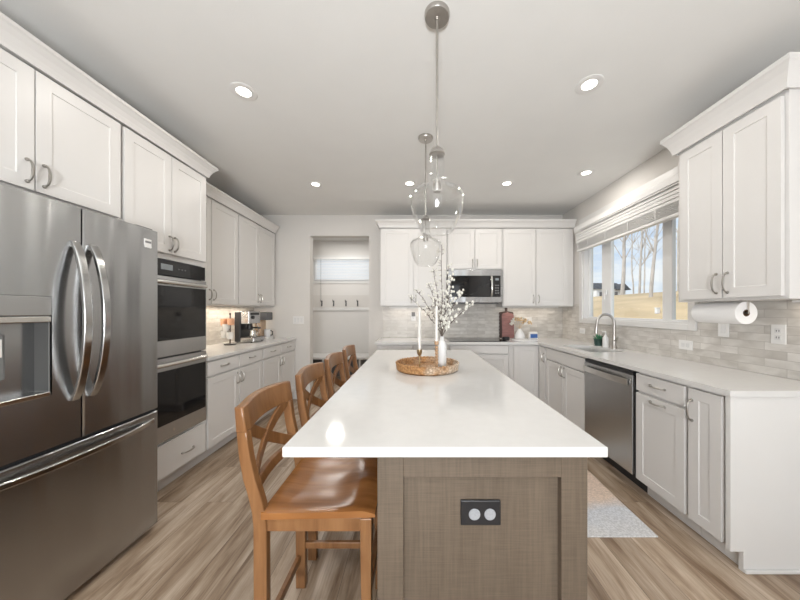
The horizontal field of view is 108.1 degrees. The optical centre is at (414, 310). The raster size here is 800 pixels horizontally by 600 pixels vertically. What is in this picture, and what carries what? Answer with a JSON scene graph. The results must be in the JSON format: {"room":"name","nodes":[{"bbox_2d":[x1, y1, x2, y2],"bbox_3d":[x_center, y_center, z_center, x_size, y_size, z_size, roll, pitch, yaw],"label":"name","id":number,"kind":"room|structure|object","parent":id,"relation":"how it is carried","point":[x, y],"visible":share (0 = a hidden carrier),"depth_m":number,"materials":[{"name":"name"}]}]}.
{"room":"kitchen","nodes":[
{"label":"kitchen","id":0,"kind":"room"},
{"bbox_2d":[206,195,252,221],"bbox_3d":[-2.470,-0.060,0.160,0.120,2.740,8.320,0,0,0],"label":"wall","id":1,"kind":"structure","parent":0,"point":[206,195],"depth_m":3.74,"materials":[{"name":"paint"}]},
{"bbox_2d":[0,48,120,218],"bbox_3d":[-2.074,-0.846,1.339,0.662,0.588,0.851,0,0,0],"label":"upper cabinet","id":2,"kind":"object","parent":1,"relation":"attached to","point":[56,145],"visible":0.98,"depth_m":1.44,"materials":[{"name":"paint"}]},
{"bbox_2d":[204,197,237,305],"bbox_3d":[-2.209,-0.601,2.933,0.372,1.078,0.904,0,0,0],"label":"upper cabinet","id":3,"kind":"object","parent":1,"relation":"attached to","point":[221,264],"visible":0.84,"depth_m":3.09,"materials":[{"name":"paint"}]},
{"bbox_2d":[206,305,254,307],"bbox_3d":[-2.280,-0.055,3.390,0.040,0.012,1.400,0,0,0],"label":"light","id":4,"kind":"object","parent":3,"relation":"attached to","point":[206,305],"visible":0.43,"depth_m":3.48,"materials":[{"name":"white plastic"}]},
{"bbox_2d":[206,307,253,344],"bbox_3d":[-2.406,0.160,3.401,0.008,0.500,1.837,0,0,0],"label":"tiled wall","id":5,"kind":"structure","parent":1,"relation":"attached to","point":[213,314],"depth_m":3.53,"materials":[{"name":"tile"}]},
{"bbox_2d":[237,214,274,306],"bbox_3d":[-2.209,-0.601,3.832,0.372,1.078,0.883,0,0,0],"label":"upper cabinet","id":6,"kind":"object","parent":1,"relation":"attached to","point":[256,244],"visible":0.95,"depth_m":3.75,"materials":[{"name":"paint"}]},
{"bbox_2d":[313,241,368,352],"bbox_3d":[-1.400,-0.060,5.950,2.400,2.740,0.100,0,0,0],"label":"wall","id":7,"kind":"structure","parent":0,"point":[332,330],"depth_m":5.90,"materials":[{"name":"paint"}]},
{"bbox_2d":[313,295,368,310],"bbox_3d":[-1.420,-0.165,5.854,1.900,0.310,0.091,0,0,0],"label":"hook rail","id":8,"kind":"object","parent":7,"relation":"attached to","point":[320,302],"visible":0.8,"depth_m":5.89,"materials":[{"name":"paint"}]},
{"bbox_2d":[313,255,368,282],"bbox_3d":[-1.475,-0.845,5.933,1.250,0.570,0.095,0,0,0],"label":"window","id":9,"kind":"structure","parent":7,"relation":"in","point":[314,275],"depth_m":5.88,"materials":[{"name":"plastic"}]},
{"bbox_2d":[314,257,368,279],"bbox_3d":[-1.475,-0.660,5.858,1.120,0.860,0.049,0,0,0],"label":"window blind","id":10,"kind":"object","parent":9,"relation":"attached to","point":[323,265],"visible":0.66,"depth_m":5.86,"materials":[{"name":"fabric"}]},
{"bbox_2d":[0,0,799,240],"bbox_3d":[-0.775,-1.505,1.000,6.450,0.150,10.200,0,0,0],"label":"ceiling","id":11,"kind":"structure","parent":0,"point":[345,89],"depth_m":1.78,"materials":[{"name":"paint"}]},
{"bbox_2d":[229,82,257,100],"bbox_3d":[-1.116,-1.427,1.890,0.160,0.006,0.160,0,0,0],"label":"recessed light","id":12,"kind":"object","parent":11,"relation":"in","point":[243,91],"visible":1,"depth_m":1.89,"materials":[{"name":"white plastic"}]},
{"bbox_2d":[308,181,322,186],"bbox_3d":[-1.120,-1.427,3.270,0.160,0.006,0.160,0,0,0],"label":"recessed light","id":13,"kind":"object","parent":11,"relation":"in","point":[311,183],"visible":1,"depth_m":3.27,"materials":[{"name":"white plastic"}]},
{"bbox_2d":[403,180,416,186],"bbox_3d":[-0.060,-1.427,3.250,0.160,0.006,0.160,0,0,0],"label":"recessed light","id":14,"kind":"object","parent":11,"relation":"in","point":[409,183],"visible":1,"depth_m":3.25,"materials":[{"name":"white plastic"}]},
{"bbox_2d":[410,133,441,265],"bbox_3d":[0.088,-0.904,2.390,0.264,1.052,0.264,0,0,0],"label":"pendant light","id":15,"kind":"object","parent":11,"relation":"hanging from","point":[425,138],"visible":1,"depth_m":2.38,"materials":[{"name":"silver metal"}]},
{"bbox_2d":[410,1,464,235],"bbox_3d":[0.106,-0.904,1.396,0.264,1.052,0.264,0,0,0],"label":"pendant light","id":16,"kind":"object","parent":11,"relation":"hanging from","point":[437,13],"visible":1,"depth_m":1.39,"materials":[{"name":"glass"}]},
{"bbox_2d":[433,178,440,192],"bbox_3d":[0.106,-0.604,1.396,0.040,0.062,0.040,0,0,0],"label":"socket","id":17,"kind":"object","parent":16,"relation":"attached to","point":[437,184],"depth_m":1.38,"materials":[{"name":"silver metal"}]},
{"bbox_2d":[500,180,513,186],"bbox_3d":[1.030,-1.427,3.250,0.160,0.006,0.160,0,0,0],"label":"recessed light","id":18,"kind":"object","parent":11,"relation":"in","point":[506,183],"visible":1,"depth_m":3.25,"materials":[{"name":"white plastic"}]},
{"bbox_2d":[577,169,594,176],"bbox_3d":[1.770,-1.427,3.000,0.160,0.006,0.160,0,0,0],"label":"recessed light","id":19,"kind":"object","parent":11,"relation":"in","point":[587,172],"visible":1,"depth_m":2.99,"materials":[{"name":"white plastic"}]},
{"bbox_2d":[575,74,603,93],"bbox_3d":[1.100,-1.427,1.830,0.160,0.006,0.160,0,0,0],"label":"recessed light","id":20,"kind":"object","parent":11,"relation":"in","point":[591,83],"visible":1,"depth_m":1.82,"materials":[{"name":"white plastic"}]},
{"bbox_2d":[253,215,562,398],"bbox_3d":[-0.100,-0.060,4.380,4.860,2.740,0.120,0,0,0],"label":"wall","id":21,"kind":"structure","parent":0,"point":[295,234],"depth_m":4.32,"materials":[{"name":"paint"}]},
{"bbox_2d":[293,316,303,323],"bbox_3d":[-1.735,0.135,4.315,0.165,0.116,0.009,0,0,0],"label":"light switch","id":22,"kind":"object","parent":21,"relation":"attached to","point":[296,319],"visible":1,"depth_m":4.31,"materials":[{"name":"white plastic"}]},
{"bbox_2d":[380,228,446,306],"bbox_3d":[-0.020,-0.601,4.129,0.918,1.078,0.372,0,0,0],"label":"upper cabinet","id":23,"kind":"object","parent":21,"relation":"attached to","point":[400,275],"visible":0.83,"depth_m":3.98,"materials":[{"name":"paint"}]},
{"bbox_2d":[375,219,576,229],"bbox_3d":[0.824,-1.192,4.120,2.729,0.101,0.397,0,0,0],"label":"crown molding","id":24,"kind":"structure","parent":23,"relation":"on","point":[381,223],"depth_m":3.95,"materials":[{"name":"paint"}]},
{"bbox_2d":[383,304,561,337],"bbox_3d":[0.860,-0.090,4.316,2.680,1.000,0.008,0,0,0],"label":"tiled wall","id":25,"kind":"structure","parent":21,"relation":"attached to","point":[479,320],"depth_m":4.31,"materials":[{"name":"tile"}]},
{"bbox_2d":[447,228,501,269],"bbox_3d":[0.821,-0.854,4.129,0.755,0.573,0.372,0,0,0],"label":"upper cabinet","id":26,"kind":"object","parent":21,"relation":"attached to","point":[467,248],"visible":0.91,"depth_m":3.98,"materials":[{"name":"paint"}]},
{"bbox_2d":[447,270,502,303],"bbox_3d":[0.819,-0.333,4.097,0.745,0.460,0.426,0,0,0],"label":"microwave","id":27,"kind":"object","parent":26,"relation":"attached to","point":[479,286],"visible":0.83,"depth_m":3.93,"materials":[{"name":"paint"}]},
{"bbox_2d":[496,228,572,306],"bbox_3d":[1.694,-0.601,4.126,0.983,1.078,0.367,0,0,0],"label":"upper cabinet","id":28,"kind":"object","parent":21,"relation":"attached to","point":[537,263],"visible":0.99,"depth_m":3.98,"materials":[{"name":"paint"}]},
{"bbox_2d":[502,307,558,307],"bbox_3d":[1.670,-0.055,4.200,0.800,0.012,0.040,0,0,0],"label":"light","id":29,"kind":"object","parent":28,"relation":"attached to","point":[502,307],"visible":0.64,"depth_m":4.18,"materials":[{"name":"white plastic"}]},
{"bbox_2d":[64,376,799,599],"bbox_3d":[-0.835,1.370,0.750,6.330,0.120,10.700,0,0,0],"label":"floor","id":30,"kind":"structure","parent":0,"point":[199,546],"depth_m":1.55,"materials":[{"name":"brown wood"}]},
{"bbox_2d":[0,183,156,599],"bbox_3d":[-1.931,0.410,1.347,0.914,1.800,0.826,0,0,0],"label":"refrigerator","id":31,"kind":"object","parent":30,"relation":"on","point":[78,286],"visible":1,"depth_m":1.30,"materials":[{"name":"metal"}]},
{"bbox_2d":[119,125,205,491],"bbox_3d":[-2.074,0.085,2.123,0.662,2.449,0.708,0,0,0],"label":"tall cabinet","id":32,"kind":"object","parent":30,"relation":"on","point":[160,193],"visible":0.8,"depth_m":2.10,"materials":[{"name":"paint"}]},
{"bbox_2d":[0,12,278,233],"bbox_3d":[-2.064,-1.192,2.592,0.687,0.101,3.365,0,0,0],"label":"crown molding","id":33,"kind":"structure","parent":32,"relation":"on","point":[13,37],"depth_m":1.64,"materials":[{"name":"paint"}]},
{"bbox_2d":[154,258,207,444],"bbox_3d":[-2.035,0.276,2.123,0.610,1.297,0.670,0,0,0],"label":"double wall oven","id":34,"kind":"object","parent":32,"relation":"in","point":[181,287],"visible":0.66,"depth_m":2.18,"materials":[{"name":"metal"}]},
{"bbox_2d":[197,348,262,463],"bbox_3d":[-2.074,0.868,2.938,0.662,0.882,0.914,0,0,0],"label":"base cabinet","id":35,"kind":"object","parent":30,"relation":"on","point":[229,379],"visible":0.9,"depth_m":2.76,"materials":[{"name":"paint"}]},
{"bbox_2d":[204,338,295,360],"bbox_3d":[-2.083,0.411,3.399,0.636,0.030,1.838,0,0,0],"label":"countertop","id":36,"kind":"structure","parent":35,"relation":"on","point":[214,351],"depth_m":3.21,"materials":[{"name":"white stone"}]},
{"bbox_2d":[224,313,236,344],"bbox_3d":[-2.180,0.209,3.420,0.130,0.374,0.130,0,0,0],"label":"mug tree","id":37,"kind":"object","parent":36,"relation":"on","point":[229,343],"visible":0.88,"depth_m":3.42,"materials":[{"name":"black metal"}]},
{"bbox_2d":[222,324,229,330],"bbox_3d":[-2.193,0.191,3.363,0.072,0.078,0.081,0,0,-28],"label":"mug","id":38,"kind":"object","parent":37,"relation":"attached to","point":[225,327],"visible":0.96,"depth_m":3.33,"materials":[{"name":"white ceramic"}]},
{"bbox_2d":[226,332,233,338],"bbox_3d":[-2.148,0.285,3.371,0.072,0.078,0.081,0,0,8],"label":"mug","id":39,"kind":"object","parent":37,"relation":"attached to","point":[229,335],"visible":1,"depth_m":3.34,"materials":[{"name":"white ceramic"}]},
{"bbox_2d":[227,318,234,324],"bbox_3d":[-2.140,0.126,3.377,0.072,0.078,0.081,0,0,-2],"label":"mug","id":40,"kind":"object","parent":37,"relation":"attached to","point":[230,321],"visible":1,"depth_m":3.35,"materials":[{"name":"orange ceramic"}]},
{"bbox_2d":[235,311,264,342],"bbox_3d":[-2.122,0.199,3.760,0.266,0.395,0.280,0,0,0],"label":"espresso machine","id":41,"kind":"object","parent":36,"relation":"on","point":[244,320],"visible":0.98,"depth_m":3.64,"materials":[{"name":"silver metal"}]},
{"bbox_2d":[241,336,264,341],"bbox_3d":[-2.098,0.360,3.760,0.165,0.052,0.280,0,0,0],"label":"drip tray","id":42,"kind":"object","parent":41,"relation":"on","point":[243,338],"depth_m":3.64,"materials":[{"name":"silver metal"}]},
{"bbox_2d":[249,330,257,336],"bbox_3d":[-2.061,0.287,3.687,0.094,0.085,0.083,0,0,38],"label":"milk jug","id":43,"kind":"object","parent":41,"relation":"on","point":[252,333],"visible":0.99,"depth_m":3.66,"materials":[{"name":"metal"}]},
{"bbox_2d":[255,312,272,339],"bbox_3d":[-2.112,0.206,4.080,0.235,0.380,0.170,0,0,0],"label":"coffee grinder","id":44,"kind":"object","parent":36,"relation":"on","point":[264,316],"visible":0.67,"depth_m":4.04,"materials":[{"name":"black plastic"}]},
{"bbox_2d":[264,329,272,336],"bbox_3d":[-2.057,0.307,4.080,0.124,0.106,0.088,0,0,0],"label":"cup","id":45,"kind":"object","parent":44,"relation":"on","point":[267,332],"depth_m":4.05,"materials":[{"name":"white ceramic"}]},
{"bbox_2d":[256,340,294,421],"bbox_3d":[-2.074,0.868,3.856,0.662,0.882,0.914,0,0,0],"label":"base cabinet","id":46,"kind":"object","parent":30,"relation":"on","point":[278,360],"visible":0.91,"depth_m":3.81,"materials":[{"name":"paint"}]},
{"bbox_2d":[235,381,376,599],"bbox_3d":[-0.398,0.818,1.205,0.516,0.984,0.398,0,0,0],"label":"counter stool","id":47,"kind":"object","parent":30,"relation":"on","point":[320,493],"visible":0.88,"depth_m":1.09,"materials":[{"name":"brown wood"}]},
{"bbox_2d":[295,362,374,559],"bbox_3d":[-0.398,0.818,1.715,0.516,0.984,0.398,0,0,0],"label":"counter stool","id":48,"kind":"object","parent":30,"relation":"on","point":[306,374],"visible":0.3,"depth_m":1.64,"materials":[{"name":"brown wood"}]},
{"bbox_2d":[324,352,346,398],"bbox_3d":[-0.398,0.818,2.205,0.516,0.984,0.398,0,0,0],"label":"counter stool","id":49,"kind":"object","parent":30,"relation":"on","point":[336,358],"visible":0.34,"depth_m":2.20,"materials":[{"name":"brown wood"}]},
{"bbox_2d":[313,353,368,375],"bbox_3d":[-1.370,1.083,5.620,2.060,0.455,0.540,0,0,0],"label":"bench","id":50,"kind":"object","parent":30,"relation":"on","point":[362,358],"visible":0.04,"depth_m":5.70,"materials":[{"name":"paint"}]},
{"bbox_2d":[342,345,358,379],"bbox_3d":[-0.398,0.818,2.700,0.516,0.984,0.398,0,0,0],"label":"counter stool","id":51,"kind":"object","parent":30,"relation":"on","point":[348,350],"visible":0.28,"depth_m":2.73,"materials":[{"name":"brown wood"}]},
{"bbox_2d":[377,345,448,349],"bbox_3d":[-0.025,0.868,3.989,0.928,0.882,0.652,0,0,0],"label":"base cabinet","id":52,"kind":"object","parent":30,"relation":"on","point":[379,347],"visible":0.06,"depth_m":3.70,"materials":[{"name":"paint"}]},
{"bbox_2d":[449,345,508,376],"bbox_3d":[0.822,0.868,3.989,0.758,0.882,0.652,0,0,0],"label":"base cabinet","id":53,"kind":"object","parent":30,"relation":"on","point":[497,356],"visible":0.22,"depth_m":3.70,"materials":[{"name":"paint"}]},
{"bbox_2d":[377,457,586,599],"bbox_3d":[0.234,0.868,1.893,0.698,0.883,2.015,0,0,0],"label":"kitchen island","id":54,"kind":"object","parent":30,"relation":"on","point":[538,550],"visible":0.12,"depth_m":0.91,"materials":[{"name":"beige wood"}]},
{"bbox_2d":[282,350,607,456],"bbox_3d":[0.087,0.411,1.899,0.949,0.030,2.112,0,0,0],"label":"island countertop","id":55,"kind":"structure","parent":54,"relation":"on","point":[475,410],"depth_m":1.06,"materials":[{"name":"white stone"}]},
{"bbox_2d":[396,356,458,375],"bbox_3d":[0.083,0.367,1.965,0.431,0.060,0.430,0,0,0],"label":"wicker tray","id":56,"kind":"object","parent":55,"relation":"on","point":[407,365],"visible":0.89,"depth_m":1.84,"materials":[{"name":"wicker"}]},
{"bbox_2d":[417,349,421,366],"bbox_3d":[0.030,0.321,1.930,0.072,0.130,0.072,0,0,0],"label":"candlestick","id":57,"kind":"object","parent":56,"relation":"in","point":[419,352],"visible":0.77,"depth_m":1.92,"materials":[{"name":"gold metal"}]},
{"bbox_2d":[418,307,420,349],"bbox_3d":[0.030,0.116,1.930,0.021,0.312,0.021,0,0,0],"label":"taper candle","id":58,"kind":"object","parent":57,"relation":"in","point":[419,308],"visible":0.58,"depth_m":1.92,"materials":[{"name":"wax"}]},
{"bbox_2d":[434,341,438,366],"bbox_3d":[0.140,0.291,1.885,0.052,0.190,0.052,0,0,0],"label":"candlestick","id":59,"kind":"object","parent":56,"relation":"in","point":[436,343],"visible":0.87,"depth_m":1.88,"materials":[{"name":"brown wood"}]},
{"bbox_2d":[435,305,437,340],"bbox_3d":[0.140,0.080,1.885,0.021,0.252,0.021,0,0,0],"label":"taper candle","id":60,"kind":"object","parent":59,"relation":"in","point":[436,307],"visible":0.98,"depth_m":1.88,"materials":[{"name":"wax"}]},
{"bbox_2d":[437,336,445,366],"bbox_3d":[0.180,0.278,1.945,0.062,0.216,0.062,0,0,0],"label":"bottle vase","id":61,"kind":"object","parent":56,"relation":"on","point":[442,345],"visible":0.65,"depth_m":1.92,"materials":[{"name":"white ceramic"}]},
{"bbox_2d":[408,294,442,334],"bbox_3d":[0.070,0.123,1.908,0.238,0.466,0.065,0,0,-20],"label":"branch","id":62,"kind":"object","parent":61,"relation":"in","point":[430,312],"visible":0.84,"depth_m":1.90,"materials":[{"name":"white plant"}]},
{"bbox_2d":[414,289,440,332],"bbox_3d":[0.089,0.101,1.963,0.201,0.510,0.068,0,0,10],"label":"branch","id":63,"kind":"object","parent":61,"relation":"in","point":[422,298],"visible":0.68,"depth_m":1.96,"materials":[{"name":"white plant"}]},
{"bbox_2d":[429,267,443,326],"bbox_3d":[0.152,0.022,1.997,0.062,0.667,0.140,0,0,-25],"label":"branch","id":64,"kind":"object","parent":61,"relation":"in","point":[432,271],"visible":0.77,"depth_m":2.01,"materials":[{"name":"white plant"}]},
{"bbox_2d":[426,282,448,335],"bbox_3d":[0.144,0.085,1.907,0.068,0.541,0.185,0,0,42],"label":"branch","id":65,"kind":"object","parent":61,"relation":"in","point":[433,299],"visible":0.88,"depth_m":1.89,"materials":[{"name":"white plant"}]},
{"bbox_2d":[436,243,445,314],"bbox_3d":[0.178,-0.060,1.973,0.065,0.831,0.099,0,0,0],"label":"branch","id":66,"kind":"object","parent":61,"relation":"in","point":[443,249],"visible":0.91,"depth_m":1.98,"materials":[{"name":"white plant"}]},
{"bbox_2d":[439,263,453,326],"bbox_3d":[0.207,0.014,1.961,0.103,0.684,0.069,0,0,-43],"label":"branch","id":67,"kind":"object","parent":61,"relation":"in","point":[449,265],"visible":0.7,"depth_m":1.96,"materials":[{"name":"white plant"}]},
{"bbox_2d":[441,273,454,333],"bbox_3d":[0.215,0.051,1.929,0.098,0.610,0.067,0,0,26],"label":"branch","id":68,"kind":"object","parent":61,"relation":"in","point":[450,276],"visible":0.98,"depth_m":1.93,"materials":[{"name":"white plant"}]},
{"bbox_2d":[441,289,463,334],"bbox_3d":[0.243,0.102,1.964,0.186,0.508,0.079,0,0,0],"label":"branch","id":69,"kind":"object","parent":61,"relation":"in","point":[459,292],"visible":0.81,"depth_m":1.97,"materials":[{"name":"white plant"}]},
{"bbox_2d":[442,301,473,335],"bbox_3d":[0.281,0.144,1.921,0.214,0.424,0.061,0,0,9],"label":"branch","id":70,"kind":"object","parent":61,"relation":"in","point":[472,302],"visible":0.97,"depth_m":1.91,"materials":[{"name":"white plant"}]},
{"bbox_2d":[460,499,500,524],"bbox_3d":[0.204,0.628,0.904,0.125,0.078,0.010,0,0,0],"label":"power outlet","id":71,"kind":"object","parent":54,"relation":"attached to","point":[472,511],"visible":1,"depth_m":0.90,"materials":[{"name":"black plastic"}]},
{"bbox_2d":[469,509,479,519],"bbox_3d":[0.185,0.632,0.901,0.036,0.036,0.004,0,0,0],"label":"socket","id":72,"kind":"object","parent":71,"relation":"attached to","point":[474,514],"depth_m":0.90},
{"bbox_2d":[484,509,495,519],"bbox_3d":[0.233,0.632,0.901,0.036,0.036,0.004,0,0,0],"label":"socket","id":73,"kind":"object","parent":71,"relation":"attached to","point":[489,514],"depth_m":0.90,"materials":[{"name":"plastic"}]},
{"bbox_2d":[509,345,546,402],"bbox_3d":[1.696,0.868,3.911,0.985,0.882,0.808,0,0,0],"label":"base cabinet","id":74,"kind":"object","parent":30,"relation":"on","point":[527,363],"visible":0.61,"depth_m":3.70,"materials":[{"name":"paint"}]},
{"bbox_2d":[375,338,799,396],"bbox_3d":[0.843,0.411,2.876,2.696,0.030,2.871,0,0,0],"label":"countertop","id":75,"kind":"structure","parent":74,"relation":"on","point":[730,382],"depth_m":2.00,"materials":[{"name":"white stone"}]},
{"bbox_2d":[446,338,506,341],"bbox_3d":[0.820,0.392,4.000,0.750,0.008,0.500,0,0,0],"label":"cooktop","id":76,"kind":"object","parent":75,"relation":"in","point":[448,339],"visible":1,"depth_m":3.82,"materials":[{"name":"black glass"}]},
{"bbox_2d":[499,308,513,337],"bbox_3d":[1.352,0.161,4.294,0.216,0.470,0.030,0,0,0],"label":"cutting board","id":77,"kind":"object","parent":75,"relation":"on","point":[505,311],"visible":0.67,"depth_m":4.29,"materials":[{"name":"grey wood"}]},
{"bbox_2d":[502,312,513,337],"bbox_3d":[1.365,0.206,4.263,0.175,0.380,0.042,0,0,0],"label":"cutting board","id":78,"kind":"object","parent":75,"relation":"on","point":[507,329],"visible":0.86,"depth_m":4.25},
{"bbox_2d":[514,329,524,338],"bbox_3d":[1.490,0.324,4.130,0.140,0.145,0.140,0,0,0],"label":"vase","id":79,"kind":"object","parent":75,"relation":"on","point":[519,333],"visible":0.85,"depth_m":4.08,"materials":[{"name":"white ceramic"}]},
{"bbox_2d":[511,338,537,341],"bbox_3d":[1.470,0.391,3.900,0.330,0.012,0.330,0,0,0],"label":"round tray","id":80,"kind":"object","parent":75,"relation":"on","point":[517,339],"visible":0.98,"depth_m":3.82,"materials":[{"name":"white ceramic"}]},
{"bbox_2d":[528,332,537,338],"bbox_3d":[1.680,0.349,4.139,0.120,0.095,0.062,0,0,0],"label":"box","id":81,"kind":"object","parent":75,"relation":"on","point":[531,335],"visible":1,"depth_m":4.11,"materials":[{"name":"white plastic"}]},
{"bbox_2d":[576,348,608,351],"bbox_3d":[1.870,0.513,3.080,0.360,0.170,0.580,0,0,0],"label":"sink","id":82,"kind":"object","parent":75,"relation":"in","point":[584,349],"visible":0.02,"depth_m":3.35,"materials":[{"name":"metal"}]},
{"bbox_2d":[593,334,602,345],"bbox_3d":[2.118,0.331,3.340,0.138,0.132,0.102,0,0,26],"label":"potted plant","id":83,"kind":"object","parent":75,"relation":"on","point":[598,339],"visible":0.92,"depth_m":3.32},
{"bbox_2d":[602,331,608,346],"bbox_3d":[2.090,0.309,3.180,0.060,0.174,0.060,0,0,43],"label":"soap bottle","id":84,"kind":"object","parent":75,"relation":"on","point":[605,340],"visible":0.98,"depth_m":3.16,"materials":[{"name":"white ceramic"}]},
{"bbox_2d":[594,313,618,348],"bbox_3d":[2.018,0.210,3.073,0.218,0.373,0.104,0,0,26],"label":"faucet","id":85,"kind":"object","parent":75,"relation":"on","point":[614,339],"visible":1,"depth_m":3.05,"materials":[{"name":"silver metal"}]},
{"bbox_2d":[546,347,585,430],"bbox_3d":[1.866,0.868,3.099,0.647,0.882,0.810,0,0,0],"label":"base cabinet","id":86,"kind":"object","parent":30,"relation":"on","point":[565,373],"visible":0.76,"depth_m":3.03,"materials":[{"name":"paint"}]},
{"bbox_2d":[584,358,647,492],"bbox_3d":[1.846,0.871,2.385,0.628,0.877,0.607,0,0,0],"label":"dishwasher","id":87,"kind":"object","parent":30,"relation":"on","point":[610,390],"visible":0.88,"depth_m":2.30,"materials":[{"name":"silver metal"}]},
{"bbox_2d":[587,471,657,536],"bbox_3d":[1.022,1.306,2.276,0.770,0.008,1.200,0,0,0],"label":"rug","id":88,"kind":"object","parent":30,"relation":"on","point":[607,516],"visible":0.29,"depth_m":1.83,"materials":[{"name":"fabric"}]},
{"bbox_2d":[636,372,700,534],"bbox_3d":[1.866,0.868,1.883,0.647,0.882,0.386,0,0,0],"label":"base cabinet","id":89,"kind":"object","parent":30,"relation":"on","point":[661,418],"visible":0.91,"depth_m":1.85,"materials":[{"name":"paint"}]},
{"bbox_2d":[685,386,737,564],"bbox_3d":[1.866,0.868,1.582,0.647,0.882,0.210,0,0,0],"label":"base cabinet","id":90,"kind":"object","parent":30,"relation":"on","point":[705,410],"visible":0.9,"depth_m":1.57,"materials":[{"name":"paint"}]},
{"bbox_2d":[726,396,799,573],"bbox_3d":[1.883,0.869,1.458,0.605,0.883,0.036,0,0,0],"label":"end panel","id":91,"kind":"object","parent":30,"relation":"on","point":[763,433],"visible":0.98,"depth_m":1.45,"materials":[{"name":"wood"}]},
{"bbox_2d":[563,148,678,316],"bbox_3d":[2.265,-0.060,0.160,0.130,2.740,8.320,0,0,0],"label":"wall","id":92,"kind":"structure","parent":0,"point":[663,161],"depth_m":3.17,"materials":[{"name":"paint"}]},
{"bbox_2d":[579,166,697,330],"bbox_3d":[2.248,-0.525,3.058,0.135,1.360,1.604,0,0,0],"label":"window","id":93,"kind":"structure","parent":92,"relation":"in","point":[669,321],"depth_m":2.95,"materials":[{"name":"plastic"}]},
{"bbox_2d":[574,173,678,251],"bbox_3d":[2.131,-0.943,3.050,0.087,0.345,1.530,0,0,0],"label":"window blind","id":94,"kind":"object","parent":93,"relation":"attached to","point":[663,207],"visible":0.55,"depth_m":2.80,"materials":[{"name":"fabric"}]},
{"bbox_2d":[562,300,799,380],"bbox_3d":[2.196,0.160,2.885,0.008,0.500,2.851,0,0,0],"label":"tiled wall","id":95,"kind":"structure","parent":92,"relation":"attached to","point":[748,347],"depth_m":2.03,"materials":[{"name":"tile"}]},
{"bbox_2d":[679,340,692,350],"bbox_3d":[2.188,0.275,2.346,0.008,0.074,0.118,0,0,0],"label":"power outlet","id":96,"kind":"object","parent":95,"relation":"attached to","point":[683,344],"visible":1,"depth_m":2.34,"materials":[{"name":"white plastic"}]},
{"bbox_2d":[718,323,728,336],"bbox_3d":[2.187,0.125,2.057,0.009,0.116,0.072,0,0,0],"label":"light switch","id":97,"kind":"object","parent":95,"relation":"attached to","point":[723,329],"visible":0.79,"depth_m":2.05,"materials":[{"name":"white plastic"}]},
{"bbox_2d":[771,324,786,344],"bbox_3d":[2.187,0.140,1.746,0.008,0.118,0.074,0,0,0],"label":"power outlet","id":98,"kind":"object","parent":95,"relation":"attached to","point":[778,332],"visible":1,"depth_m":1.74,"materials":[{"name":"white plastic"}]},
{"bbox_2d":[679,89,799,301],"bbox_3d":[2.004,-0.601,1.758,0.373,1.078,0.613,0,0,0],"label":"upper cabinet","id":99,"kind":"object","parent":92,"relation":"attached to","point":[739,184],"visible":0.98,"depth_m":1.63,"materials":[{"name":"paint"}]},
{"bbox_2d":[698,301,749,313],"bbox_3d":[2.000,-0.023,1.890,0.008,0.077,0.312,0,0,0],"label":"paper towel holder","id":100,"kind":"object","parent":99,"relation":"attached to","point":[748,301],"visible":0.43,"depth_m":1.74,"materials":[{"name":"silver metal"}]},
{"bbox_2d":[691,302,756,323],"bbox_3d":[2.000,0.012,1.890,0.138,0.138,0.281,0,0,0],"label":"paper towel roll","id":101,"kind":"object","parent":100,"relation":"hanging from","point":[715,312],"visible":1,"depth_m":1.82,"materials":[{"name":"paper"}]},
{"bbox_2d":[660,52,799,155],"bbox_3d":[1.997,-1.176,1.758,0.402,0.133,0.736,0,0,0],"label":"crown molding","id":102,"kind":"structure","parent":99,"relation":"attached to","point":[784,73],"depth_m":1.62,"materials":[{"name":"paint"}]},
{"label":"outside","id":103,"kind":"structure","parent":0,"visible":0},
{"bbox_2d":[593,291,687,319],"bbox_3d":[48.670,0.160,53.000,92.660,3.300,130.000,0,0,0],"label":"lawn","id":104,"kind":"structure","parent":103,"point":[640,305],"depth_m":16.56,"materials":[{"name":"plant"}]},
{"bbox_2d":[593,283,630,296],"bbox_3d":[33.850,-3.040,52.500,5.700,4.100,6.600,0,0,0],"label":"farmhouse","id":105,"kind":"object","parent":104,"relation":"on","point":[597,287],"visible":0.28,"depth_m":50.00,"materials":[{"name":"white"}]},
{"bbox_2d":[614,231,642,294],"bbox_3d":[19.504,-9.218,26.086,4.282,15.700,4.318,0,0,0],"label":"bare tree","id":106,"kind":"object","parent":104,"relation":"on","point":[624,255],"visible":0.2,"depth_m":25.92,"materials":[{"name":"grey plant"}]},
{"bbox_2d":[626,234,640,293],"bbox_3d":[22.594,-8.089,29.833,2.654,13.589,3.192,0,0,-15],"label":"bare tree","id":107,"kind":"object","parent":104,"relation":"on","point":[632,269],"visible":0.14,"depth_m":29.95,"materials":[{"name":"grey plant"}]},
{"bbox_2d":[626,228,653,292],"bbox_3d":[26.609,-8.759,34.176,4.145,14.815,3.120,0,0,-44],"label":"bare tree","id":108,"kind":"object","parent":104,"relation":"on","point":[653,228],"visible":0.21,"depth_m":33.97,"materials":[{"name":"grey plant"}]},
{"bbox_2d":[628,228,655,292],"bbox_3d":[22.889,-8.578,28.801,3.536,14.588,3.197,0,0,0],"label":"bare tree","id":109,"kind":"object","parent":104,"relation":"on","point":[640,264],"visible":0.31,"depth_m":28.97,"materials":[{"name":"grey plant"}]},
{"bbox_2d":[641,224,662,296],"bbox_3d":[15.502,-5.238,18.712,1.820,8.902,2.840,0,0,38],"label":"bare tree","id":110,"kind":"object","parent":104,"relation":"on","point":[656,234],"visible":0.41,"depth_m":18.50,"materials":[{"name":"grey plant"}]},
{"bbox_2d":[676,219,678,290],"bbox_3d":[22.608,-8.204,24.587,2.297,13.767,2.731,0,0,0],"label":"bare tree","id":111,"kind":"object","parent":104,"relation":"on","point":[677,231],"visible":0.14,"depth_m":24.98,"materials":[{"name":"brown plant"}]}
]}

